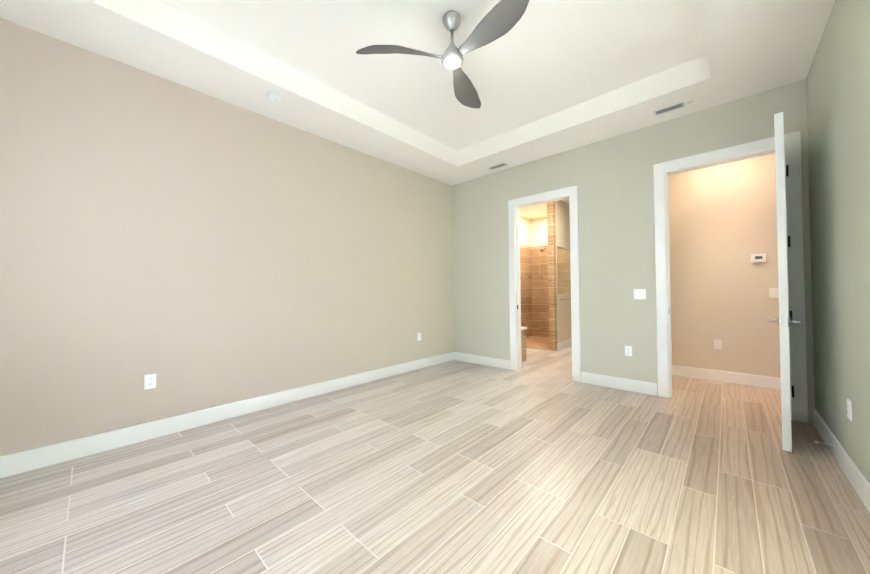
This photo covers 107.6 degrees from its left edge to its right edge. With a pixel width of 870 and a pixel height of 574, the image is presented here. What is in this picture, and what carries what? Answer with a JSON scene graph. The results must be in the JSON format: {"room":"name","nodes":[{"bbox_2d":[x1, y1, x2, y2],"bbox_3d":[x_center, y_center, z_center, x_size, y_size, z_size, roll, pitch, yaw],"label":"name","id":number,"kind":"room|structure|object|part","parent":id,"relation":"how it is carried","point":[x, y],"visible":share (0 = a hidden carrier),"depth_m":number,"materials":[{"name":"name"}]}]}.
{"room":"empty bedroom","nodes":[
{"label":"empty bedroom","id":0,"kind":"room"},
{"bbox_2d":[0,18,453,456],"bbox_3d":[-1.367,-0.410,3.668,0.150,3.250,4.990,-1,-1,43],"label":"wall","id":1,"kind":"structure","parent":0,"point":[193,250],"depth_m":2.68,"materials":[{"name":"paint"}]},
{"bbox_2d":[144,374,155,389],"bbox_3d":[-2.271,0.754,2.539,0.008,0.114,0.070,-1,-1,43],"label":"electrical outlet","id":2,"kind":"object","parent":1,"relation":"attached to","point":[149,381],"visible":1,"depth_m":2.54,"materials":[{"name":"white plastic"}]},
{"bbox_2d":[0,352,453,477],"bbox_3d":[-1.279,1.145,3.603,0.015,0.135,4.720,-1,-1,43],"label":"baseboard","id":3,"kind":"structure","parent":1,"relation":"attached to","point":[26,461],"depth_m":2.65,"materials":[{"name":"white paint"}]},
{"bbox_2d":[0,0,834,218],"bbox_3d":[1.192,-1.908,3.533,4.310,0.315,8.250,-1,-1,43],"label":"ceiling","id":4,"kind":"structure","parent":0,"point":[756,46],"depth_m":2.72,"materials":[{"name":"white paint"}]},
{"bbox_2d":[266,92,281,103],"bbox_3d":[-1.466,-1.710,2.895,0.132,0.040,0.132,-1,-1,43],"label":"smoke detector","id":5,"kind":"object","parent":4,"relation":"attached to","point":[274,98],"visible":1,"depth_m":2.86,"materials":[{"name":"white plastic"}]},
{"bbox_2d":[488,162,507,169],"bbox_3d":[0.898,-1.727,4.566,0.280,0.014,0.115,-1,-1,43],"label":"ceiling vent","id":6,"kind":"object","parent":4,"relation":"in","point":[503,164],"visible":1,"depth_m":4.56,"materials":[{"name":"silver metal"}]},
{"bbox_2d":[653,100,692,115],"bbox_3d":[2.341,-1.762,3.135,0.306,0.014,0.115,-1,-1,43],"label":"ceiling vent","id":7,"kind":"object","parent":4,"relation":"in","point":[669,108],"visible":1,"depth_m":3.14,"materials":[{"name":"silver metal"}]},
{"bbox_2d":[159,0,708,150],"bbox_3d":[0.127,-2.020,2.326,2.740,0.100,3.550,-1,-1,43],"label":"ceiling","id":8,"kind":"structure","parent":0,"point":[540,59],"depth_m":2.63,"materials":[{"name":"white paint"}]},
{"bbox_2d":[356,0,528,107],"bbox_3d":[0.249,-1.802,2.304,1.144,0.339,1.183,-1,-1,43],"label":"fan","id":9,"kind":"object","parent":8,"relation":"hanging from","point":[501,18],"visible":1,"depth_m":2.23,"materials":[{"name":"silver metal"}]},
{"bbox_3d":[0.126,-1.800,2.327,0.160,0.339,0.160,-1,-1,43],"label":"motor","id":10,"kind":"part","parent":9,"relation":"part of","materials":[{"name":"silver metal"}]},
{"bbox_2d":[0,346,869,573],"bbox_3d":[1.590,1.227,3.259,5.700,0.100,8.700,-1,-1,43],"label":"floor","id":11,"kind":"structure","parent":0,"point":[540,462],"depth_m":1.84,"materials":[{"name":"beige tile"}]},
{"bbox_2d":[521,327,526,361],"bbox_3d":[1.089,0.934,5.196,0.620,0.550,0.580,-1,-1,43],"label":"bench","id":12,"kind":"object","parent":11,"relation":"on","point":[523,340],"visible":0.19,"depth_m":5.13,"materials":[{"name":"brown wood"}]},
{"bbox_2d":[526,336,548,349],"bbox_3d":[2.303,1.214,7.011,1.106,0.012,1.588,-1,-1,43],"label":"shower floor","id":13,"kind":"structure","parent":11,"relation":"on","point":[537,342],"depth_m":6.92,"materials":[{"name":"brown tile"}]},
{"bbox_2d":[547,201,556,350],"bbox_3d":[2.233,-0.260,6.069,0.116,2.935,0.100,-1,-1,43],"label":"pier","id":14,"kind":"object","parent":11,"relation":"on","point":[552,294],"visible":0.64,"depth_m":6.03,"materials":[{"name":"brown tile"}]},
{"bbox_2d":[520,216,530,246],"bbox_3d":[1.258,-0.289,6.858,0.150,3.035,3.260,-1,-1,43],"label":"wall","id":15,"kind":"structure","parent":0,"point":[525,238],"depth_m":7.81,"materials":[{"name":"beige paint"}]},
{"bbox_2d":[520,245,531,336],"bbox_3d":[1.745,0.109,7.257,0.012,2.240,1.988,-1,-1,43],"label":"shower wall tile","id":16,"kind":"structure","parent":15,"relation":"attached to","point":[526,289],"depth_m":7.78,"materials":[{"name":"brown tile"}]},
{"bbox_2d":[520,275,530,278],"bbox_3d":[1.745,-0.246,7.255,0.004,0.090,1.984,-1,-1,43],"label":"tile trim","id":17,"kind":"structure","parent":16,"relation":"attached to","point":[525,276],"depth_m":7.75,"materials":[{"name":"tile"}]},
{"bbox_2d":[530,217,547,246],"bbox_3d":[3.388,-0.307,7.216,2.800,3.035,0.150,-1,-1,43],"label":"window","id":18,"kind":"structure","parent":0,"point":[538,231],"depth_m":7.88,"materials":[{"name":"white glass"}]},
{"bbox_2d":[531,245,570,336],"bbox_3d":[2.833,0.102,7.614,1.130,2.240,0.012,-1,-1,43],"label":"shower wall tile","id":19,"kind":"structure","parent":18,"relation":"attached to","point":[540,302],"depth_m":7.79,"materials":[{"name":"brown tile"}]},
{"bbox_2d":[531,274,570,278],"bbox_3d":[2.824,-0.253,7.613,1.106,0.090,0.004,-1,-1,43],"label":"tile trim","id":20,"kind":"structure","parent":19,"relation":"attached to","point":[546,276],"depth_m":7.74,"materials":[{"name":"tile"}]},
{"bbox_2d":[555,200,571,342],"bbox_3d":[2.778,-0.258,6.655,0.100,2.935,1.500,-1,-1,43],"label":"wall","id":21,"kind":"structure","parent":0,"point":[562,223],"depth_m":6.33,"materials":[{"name":"beige paint"}]},
{"bbox_2d":[557,249,570,293],"bbox_3d":[2.696,-0.316,6.568,0.010,0.926,1.136,-1,-1,43],"label":"glass","id":22,"kind":"object","parent":21,"relation":"in","point":[558,284],"visible":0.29,"depth_m":6.49,"materials":[{"name":"glass"}]},
{"bbox_2d":[557,339,571,349],"bbox_3d":[2.836,1.141,6.598,0.015,0.135,1.500,-1,-1,43],"label":"baseboard","id":23,"kind":"structure","parent":21,"relation":"attached to","point":[564,344],"depth_m":6.28,"materials":[{"name":"white paint"}]},
{"bbox_2d":[452,79,814,422],"bbox_3d":[1.783,-0.439,4.079,4.230,3.250,0.120,-1,-1,43],"label":"wall","id":24,"kind":"structure","parent":0,"point":[612,178],"depth_m":3.74,"materials":[{"name":"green paint"}]},
{"bbox_2d":[454,352,509,369],"bbox_3d":[0.706,1.142,4.973,1.050,0.135,0.015,-1,-1,43],"label":"baseboard","id":25,"kind":"structure","parent":24,"relation":"attached to","point":[487,361],"depth_m":4.92,"materials":[{"name":"white paint"}]},
{"bbox_2d":[508,185,580,381],"bbox_3d":[1.482,-0.039,4.344,0.973,2.463,0.140,-1,-1,43],"label":"door frame","id":26,"kind":"structure","parent":24,"relation":"attached to","point":[572,191],"depth_m":4.38,"materials":[{"name":"white paint"}]},
{"bbox_2d":[581,372,656,395],"bbox_3d":[2.103,1.110,3.687,0.780,0.135,0.015,-1,-1,43],"label":"baseboard","id":27,"kind":"structure","parent":24,"relation":"attached to","point":[643,387],"depth_m":3.65,"materials":[{"name":"white paint"}]},
{"bbox_2d":[625,346,631,355],"bbox_3d":[2.194,0.725,3.610,0.070,0.114,0.008,-1,-1,43],"label":"electrical outlet","id":28,"kind":"object","parent":24,"relation":"attached to","point":[628,350],"visible":1,"depth_m":3.61,"materials":[{"name":"white plastic"}]},
{"bbox_2d":[634,289,645,298],"bbox_3d":[2.275,0.080,3.537,0.116,0.114,0.010,-1,-1,43],"label":"double light switch","id":29,"kind":"object","parent":24,"relation":"attached to","point":[639,293],"visible":1,"depth_m":3.54,"materials":[{"name":"white plastic"}]},
{"bbox_2d":[653,131,807,422],"bbox_3d":[2.810,-0.087,3.122,1.053,2.498,0.140,-1,-1,43],"label":"door frame","id":30,"kind":"structure","parent":24,"relation":"attached to","point":[796,284],"depth_m":2.89,"materials":[{"name":"white paint"}]},
{"bbox_2d":[774,112,793,451],"bbox_3d":[2.779,-0.043,2.525,0.902,2.371,0.072,0,-1,-42],"label":"door leaf","id":31,"kind":"structure","parent":24,"relation":"in","point":[783,283],"depth_m":2.23,"materials":[{"name":"white paint"}]},
{"bbox_2d":[768,317,800,325],"bbox_3d":[2.510,0.244,2.289,0.199,0.064,0.156,0,-1,-42],"label":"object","id":32,"kind":"structure","parent":31,"relation":"attached to","point":[783,321],"depth_m":2.23,"materials":[{"name":"silver metal"}]},
{"bbox_3d":[3.084,-0.055,2.802,0.065,2.020,0.072,-1,-1,43],"label":"door hinges","id":33,"kind":"part","parent":31,"relation":"part of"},
{"bbox_2d":[668,153,780,377],"bbox_3d":[3.845,-0.359,3.689,2.650,3.035,0.120,-1,-1,43],"label":"wall","id":34,"kind":"structure","parent":0,"point":[722,223],"depth_m":3.88,"materials":[{"name":"beige paint"}]},
{"bbox_2d":[714,340,721,348],"bbox_3d":[3.490,0.709,3.926,0.070,0.114,0.008,-1,-1,43],"label":"outlet","id":35,"kind":"object","parent":34,"relation":"attached to","point":[717,344],"visible":1,"depth_m":3.92,"materials":[{"name":"white plastic"}]},
{"bbox_2d":[672,365,780,389],"bbox_3d":[3.771,1.091,3.661,2.530,0.135,0.015,-1,-1,43],"label":"baseboard","id":36,"kind":"structure","parent":34,"relation":"attached to","point":[738,378],"depth_m":3.85,"materials":[{"name":"white paint"}]},
{"bbox_2d":[751,254,765,262],"bbox_3d":[3.745,-0.333,3.683,0.124,0.096,0.026,-1,-1,43],"label":"thermostat","id":37,"kind":"object","parent":34,"relation":"attached to","point":[756,258],"visible":1,"depth_m":3.68,"materials":[{"name":"white plastic"}]},
{"bbox_2d":[769,288,778,297],"bbox_3d":[3.839,0.065,3.606,0.070,0.114,0.010,-1,-1,43],"label":"light switch","id":38,"kind":"object","parent":34,"relation":"attached to","point":[773,292],"visible":1,"depth_m":3.60,"materials":[{"name":"white plastic"}]},
{"bbox_2d":[806,0,869,482],"bbox_3d":[1.594,-0.480,0.862,0.150,3.250,4.870,-1,-1,43],"label":"wall","id":39,"kind":"structure","parent":0,"point":[838,99],"depth_m":1.95,"materials":[{"name":"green paint"}]},
{"bbox_2d":[814,441,833,447],"bbox_3d":[2.669,1.076,2.184,0.082,0.028,0.028,-1,-1,43],"label":"door stop","id":40,"kind":"object","parent":39,"relation":"attached to","point":[817,442],"visible":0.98,"depth_m":2.18,"materials":[{"name":"silver metal"}]},
{"bbox_2d":[813,408,869,512],"bbox_3d":[1.595,1.079,0.945,0.015,0.135,4.700,-1,-1,43],"label":"baseboard","id":41,"kind":"structure","parent":39,"relation":"attached to","point":[858,481],"depth_m":1.94,"materials":[{"name":"white paint"}]},
{"bbox_2d":[847,398,851,420],"bbox_3d":[2.469,0.729,1.899,0.008,0.114,0.070,-1,-1,43],"label":"electrical outlet","id":42,"kind":"object","parent":39,"relation":"attached to","point":[849,411],"visible":1,"depth_m":1.89,"materials":[{"name":"white plastic"}]}
]}

